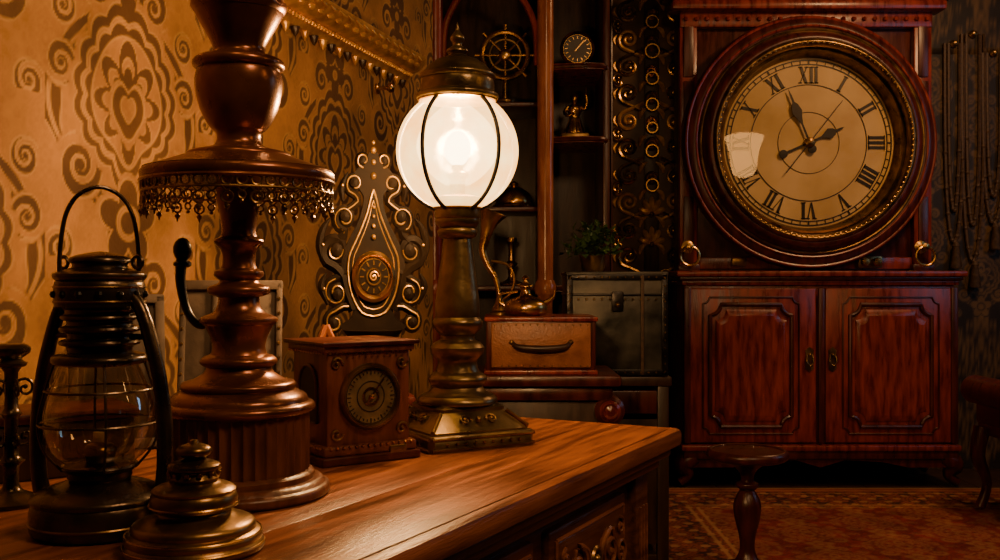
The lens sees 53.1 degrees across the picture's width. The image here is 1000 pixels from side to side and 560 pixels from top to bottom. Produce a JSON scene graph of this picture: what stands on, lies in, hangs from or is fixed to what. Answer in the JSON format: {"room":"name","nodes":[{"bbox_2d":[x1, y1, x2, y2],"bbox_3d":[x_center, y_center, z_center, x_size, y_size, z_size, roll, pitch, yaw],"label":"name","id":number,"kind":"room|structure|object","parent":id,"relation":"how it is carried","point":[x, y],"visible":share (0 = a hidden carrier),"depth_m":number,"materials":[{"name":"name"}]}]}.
{"room":"antique shop","nodes":[
{"label":"antique shop","id":0,"kind":"room"},
{"bbox_2d":[0,0,432,404],"bbox_3d":[-1.093,-0.405,0.411,1.741,2.810,5.802,0,0,0],"label":"wall","id":1,"kind":"structure","parent":0,"point":[93,92],"depth_m":1.86,"materials":[{"name":"paper"}]},
{"bbox_2d":[281,0,426,87],"bbox_3d":[-0.717,-0.638,1.521,0.085,0.114,3.200,0,0,17],"label":"trim","id":2,"kind":"structure","parent":1,"relation":"attached to","point":[325,21],"depth_m":2.61,"materials":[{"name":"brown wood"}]},
{"bbox_2d":[375,83,394,93],"bbox_3d":[-0.328,-0.550,2.866,0.054,0.033,0.033,0,0,17],"label":"wall hook","id":3,"kind":"object","parent":1,"relation":"attached to","point":[390,87],"visible":1,"depth_m":2.86,"materials":[{"name":"gold metal"}]},
{"bbox_2d":[668,0,999,468],"bbox_3d":[1.440,-0.400,5.300,4.880,2.800,0.001,0,0,0],"label":"wall","id":4,"kind":"structure","parent":0,"point":[978,308],"depth_m":5.30,"materials":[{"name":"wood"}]},
{"bbox_2d":[610,0,673,271],"bbox_3d":[0.800,-0.788,5.273,0.445,1.535,0.050,0,0,0],"label":"wall panel","id":5,"kind":"object","parent":4,"relation":"attached to","point":[641,31],"visible":0.69,"depth_m":5.28,"materials":[{"name":"brown paint"}]},
{"bbox_2d":[659,268,670,391],"bbox_3d":[0.866,0.301,5.258,0.132,0.724,0.041,0,0,0],"label":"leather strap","id":6,"kind":"object","parent":5,"relation":"hanging from","point":[665,269],"visible":0.06,"depth_m":5.25,"materials":[{"name":"brown leather"}]},
{"bbox_2d":[943,40,964,268],"bbox_3d":[2.400,-0.665,5.266,0.118,1.210,0.062,0,0,0],"label":"cord tassel","id":7,"kind":"object","parent":4,"relation":"hanging from","point":[955,263],"visible":1,"depth_m":5.28,"materials":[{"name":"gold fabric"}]},
{"bbox_2d":[960,30,985,287],"bbox_3d":[2.500,-0.640,5.266,0.138,1.360,0.062,0,0,0],"label":"cord tassel","id":8,"kind":"object","parent":4,"relation":"hanging from","point":[974,282],"visible":1,"depth_m":5.28,"materials":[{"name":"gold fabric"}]},
{"bbox_2d":[981,49,999,249],"bbox_3d":[2.610,-0.690,5.266,0.138,1.060,0.062,0,0,0],"label":"cord tassel","id":9,"kind":"object","parent":4,"relation":"hanging from","point":[995,237],"visible":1,"depth_m":5.28,"materials":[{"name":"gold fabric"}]},
{"bbox_2d":[669,469,999,487],"bbox_3d":[0.870,1.020,1.350,6.118,0.040,8.100,0,0,0],"label":"floor","id":10,"kind":"structure","parent":0,"point":[702,478],"depth_m":5.01,"materials":[{"name":"brown wood"}]},
{"bbox_2d":[0,417,680,559],"bbox_3d":[-0.308,0.625,1.306,0.740,0.750,1.250,0,0,28],"label":"writing desk","id":11,"kind":"object","parent":10,"relation":"on","point":[578,492],"visible":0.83,"depth_m":1.24,"materials":[{"name":"brown wood"}]},
{"bbox_2d":[0,343,33,510],"bbox_3d":[-0.545,0.160,1.115,0.072,0.178,0.072,0,0,0],"label":"candlestick","id":12,"kind":"object","parent":11,"relation":"on","point":[12,496],"visible":0.94,"depth_m":1.11,"materials":[{"name":"brown metal"}]},
{"bbox_2d":[0,398,139,483],"bbox_3d":[-0.600,0.208,1.295,0.230,0.084,0.120,0,0,-35],"label":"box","id":13,"kind":"object","parent":11,"relation":"on","point":[67,446],"visible":0.53,"depth_m":1.27,"materials":[{"name":"brown wood"}]},
{"bbox_2d":[26,185,173,544],"bbox_3d":[-0.400,0.078,1.000,0.133,0.344,0.133,0,0,-22],"label":"hurricane lantern","id":14,"kind":"object","parent":11,"relation":"on","point":[99,298],"visible":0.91,"depth_m":0.97,"materials":[{"name":"brown metal"}]},
{"bbox_2d":[68,294,164,448],"bbox_3d":[-0.568,0.136,1.484,0.134,0.228,0.064,0,0,-22],"label":"picture frame","id":15,"kind":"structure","parent":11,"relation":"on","point":[155,302],"depth_m":1.48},
{"bbox_2d":[120,439,264,559],"bbox_3d":[-0.283,0.198,0.925,0.129,0.103,0.129,0,0,0],"label":"brass lamp font","id":16,"kind":"object","parent":11,"relation":"on","point":[194,517],"visible":1,"depth_m":0.89,"materials":[{"name":"gold metal"}]},
{"bbox_2d":[177,280,282,391],"bbox_3d":[-0.429,0.125,1.591,0.162,0.250,0.069,0,0,-10],"label":"picture frame","id":17,"kind":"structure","parent":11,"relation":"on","point":[194,343],"depth_m":1.60,"materials":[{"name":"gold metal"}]},
{"bbox_2d":[137,0,335,511],"bbox_3d":[-0.305,-0.156,1.168,0.223,0.812,0.223,0,0,14],"label":"oil lamp","id":18,"kind":"object","parent":11,"relation":"on","point":[254,419],"visible":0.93,"depth_m":1.13,"materials":[{"name":"brown wood"}]},
{"bbox_2d":[283,335,419,467],"bbox_3d":[-0.212,0.167,1.422,0.151,0.166,0.136,0,0,-35],"label":"mantel clock","id":19,"kind":"object","parent":11,"relation":"on","point":[358,386],"visible":0.93,"depth_m":1.37,"materials":[{"name":"brown wood"}]},
{"bbox_2d":[318,324,334,336],"bbox_3d":[-0.276,0.160,1.590,0.096,0.179,0.050,0,0,-30],"label":"square","id":20,"kind":"object","parent":19,"relation":"on","point":[325,331],"visible":0.05,"depth_m":1.58,"materials":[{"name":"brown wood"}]},
{"bbox_2d":[316,140,429,406],"bbox_3d":[-0.226,0.001,1.780,0.202,0.497,0.105,0,0,-12],"label":"mantel clock","id":21,"kind":"object","parent":11,"relation":"on","point":[373,280],"visible":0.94,"depth_m":1.77,"materials":[{"name":"brown wood"}]},
{"bbox_2d":[396,22,534,453],"bbox_3d":[-0.064,-0.075,1.551,0.194,0.649,0.190,0,0,-26],"label":"table lamp","id":22,"kind":"object","parent":11,"relation":"on","point":[457,148],"visible":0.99,"depth_m":1.50,"materials":[{"name":"brown metal"}]},
{"bbox_2d":[433,0,609,371],"bbox_3d":[0.068,-0.237,3.637,0.695,2.475,0.386,0,0,0],"label":"bookcase","id":23,"kind":"object","parent":10,"relation":"on","point":[566,179],"visible":0.37,"depth_m":3.80,"materials":[{"name":"brown wood"}]},
{"bbox_2d":[475,24,533,101],"bbox_3d":[0.018,-0.769,3.560,0.216,0.279,0.080,0,0,0],"label":"wheel","id":24,"kind":"object","parent":23,"relation":"on","point":[504,55],"visible":0.85,"depth_m":3.56,"materials":[{"name":"gold metal"}]},
{"bbox_2d":[500,238,522,285],"bbox_3d":[0.040,-0.065,3.580,0.116,0.172,0.116,0,0,0],"label":"brass candlestick","id":25,"kind":"object","parent":23,"relation":"on","point":[510,241],"visible":0.77,"depth_m":3.57,"materials":[{"name":"gold metal"}]},
{"bbox_2d":[493,181,534,206],"bbox_3d":[0.050,-0.308,3.590,0.154,0.098,0.154,0,0,0],"label":"bell","id":26,"kind":"object","parent":23,"relation":"on","point":[513,196],"visible":0.89,"depth_m":3.54,"materials":[{"name":"gold metal"}]},
{"bbox_2d":[560,89,588,136],"bbox_3d":[0.268,-0.597,3.600,0.100,0.190,0.070,0,0,0],"label":"figurine","id":27,"kind":"object","parent":23,"relation":"on","point":[574,127],"visible":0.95,"depth_m":3.58,"materials":[{"name":"gold metal"}]},
{"bbox_2d":[560,31,594,62],"bbox_3d":[0.275,-0.820,3.562,0.124,0.128,0.035,0,0,0],"label":"gauge","id":28,"kind":"object","parent":23,"relation":"in","point":[576,46],"visible":0.85,"depth_m":3.55},
{"bbox_2d":[478,366,624,423],"bbox_3d":[0.118,0.625,2.770,0.424,0.750,0.320,0,0,0],"label":"side table","id":29,"kind":"object","parent":10,"relation":"on","point":[584,398],"visible":0.28,"depth_m":2.63,"materials":[{"name":"brown wood"}]},
{"bbox_2d":[484,314,597,374],"bbox_3d":[0.108,0.173,2.745,0.300,0.152,0.292,0,0,0],"label":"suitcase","id":30,"kind":"object","parent":29,"relation":"on","point":[546,344],"visible":0.99,"depth_m":2.63,"materials":[{"name":"brown wood"}]},
{"bbox_2d":[479,208,515,314],"bbox_3d":[-0.015,-0.054,2.802,0.089,0.302,0.083,0,0,-40],"label":"trumpet","id":31,"kind":"object","parent":30,"relation":"on","point":[490,219],"visible":0.91,"depth_m":2.79,"materials":[{"name":"gold metal"}]},
{"bbox_2d":[497,275,555,315],"bbox_3d":[0.071,0.042,2.729,0.121,0.111,0.119,0,0,44],"label":"teapot","id":32,"kind":"object","parent":30,"relation":"on","point":[525,304],"visible":1,"depth_m":2.70,"materials":[{"name":"gold metal"}]},
{"bbox_2d":[612,375,671,559],"bbox_3d":[0.352,0.645,3.140,0.330,0.710,0.270,0,0,0],"label":"side table","id":33,"kind":"object","parent":10,"relation":"on","point":[645,399],"visible":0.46,"depth_m":3.02,"materials":[{"name":"brown wood"}]},
{"bbox_2d":[561,272,667,376],"bbox_3d":[0.352,0.132,3.120,0.308,0.315,0.277,0,0,0],"label":"trunk","id":34,"kind":"object","parent":33,"relation":"on","point":[631,308],"visible":0.79,"depth_m":3.00,"materials":[{"name":"black metal"}]},
{"bbox_2d":[559,219,626,271],"bbox_3d":[0.287,-0.109,3.115,0.201,0.167,0.215,0,0,38],"label":"potted plant","id":35,"kind":"object","parent":34,"relation":"on","point":[589,263],"visible":1,"depth_m":3.10,"materials":[{"name":"green plant"}]},
{"bbox_2d":[659,0,967,485],"bbox_3d":[1.538,-0.255,5.000,1.450,2.500,0.470,0,0,0],"label":"tall cabinet","id":36,"kind":"object","parent":10,"relation":"on","point":[857,360],"visible":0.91,"depth_m":4.79,"materials":[{"name":"brown wood"}]},
{"bbox_2d":[681,16,936,269],"bbox_3d":[1.530,-0.680,4.936,1.259,1.259,0.198,0,0,0],"label":"round wall clock","id":37,"kind":"object","parent":36,"relation":"on","point":[808,142],"visible":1,"depth_m":4.92,"materials":[{"name":"brown wood"}]},
{"bbox_2d":[669,488,999,559],"bbox_3d":[1.946,0.988,3.510,2.992,0.001,2.499,0,0,0],"label":"rug","id":38,"kind":"object","parent":10,"relation":"on","point":[795,523],"visible":0.77,"depth_m":4.04,"materials":[{"name":"fabric"}]},
{"bbox_2d":[706,443,788,559],"bbox_3d":[0.722,0.738,2.879,0.356,0.489,0.318,0,0,0],"label":"stool","id":39,"kind":"object","parent":38,"relation":"on","point":[747,458],"visible":1,"depth_m":2.89,"materials":[{"name":"brown wood"}]},
{"bbox_2d":[960,375,999,507],"bbox_3d":[2.460,0.692,4.113,0.960,0.568,0.394,0,0,0],"label":"bench","id":40,"kind":"object","parent":38,"relation":"on","point":[983,391],"visible":1,"depth_m":4.24,"materials":[{"name":"brown wood"}]}
]}

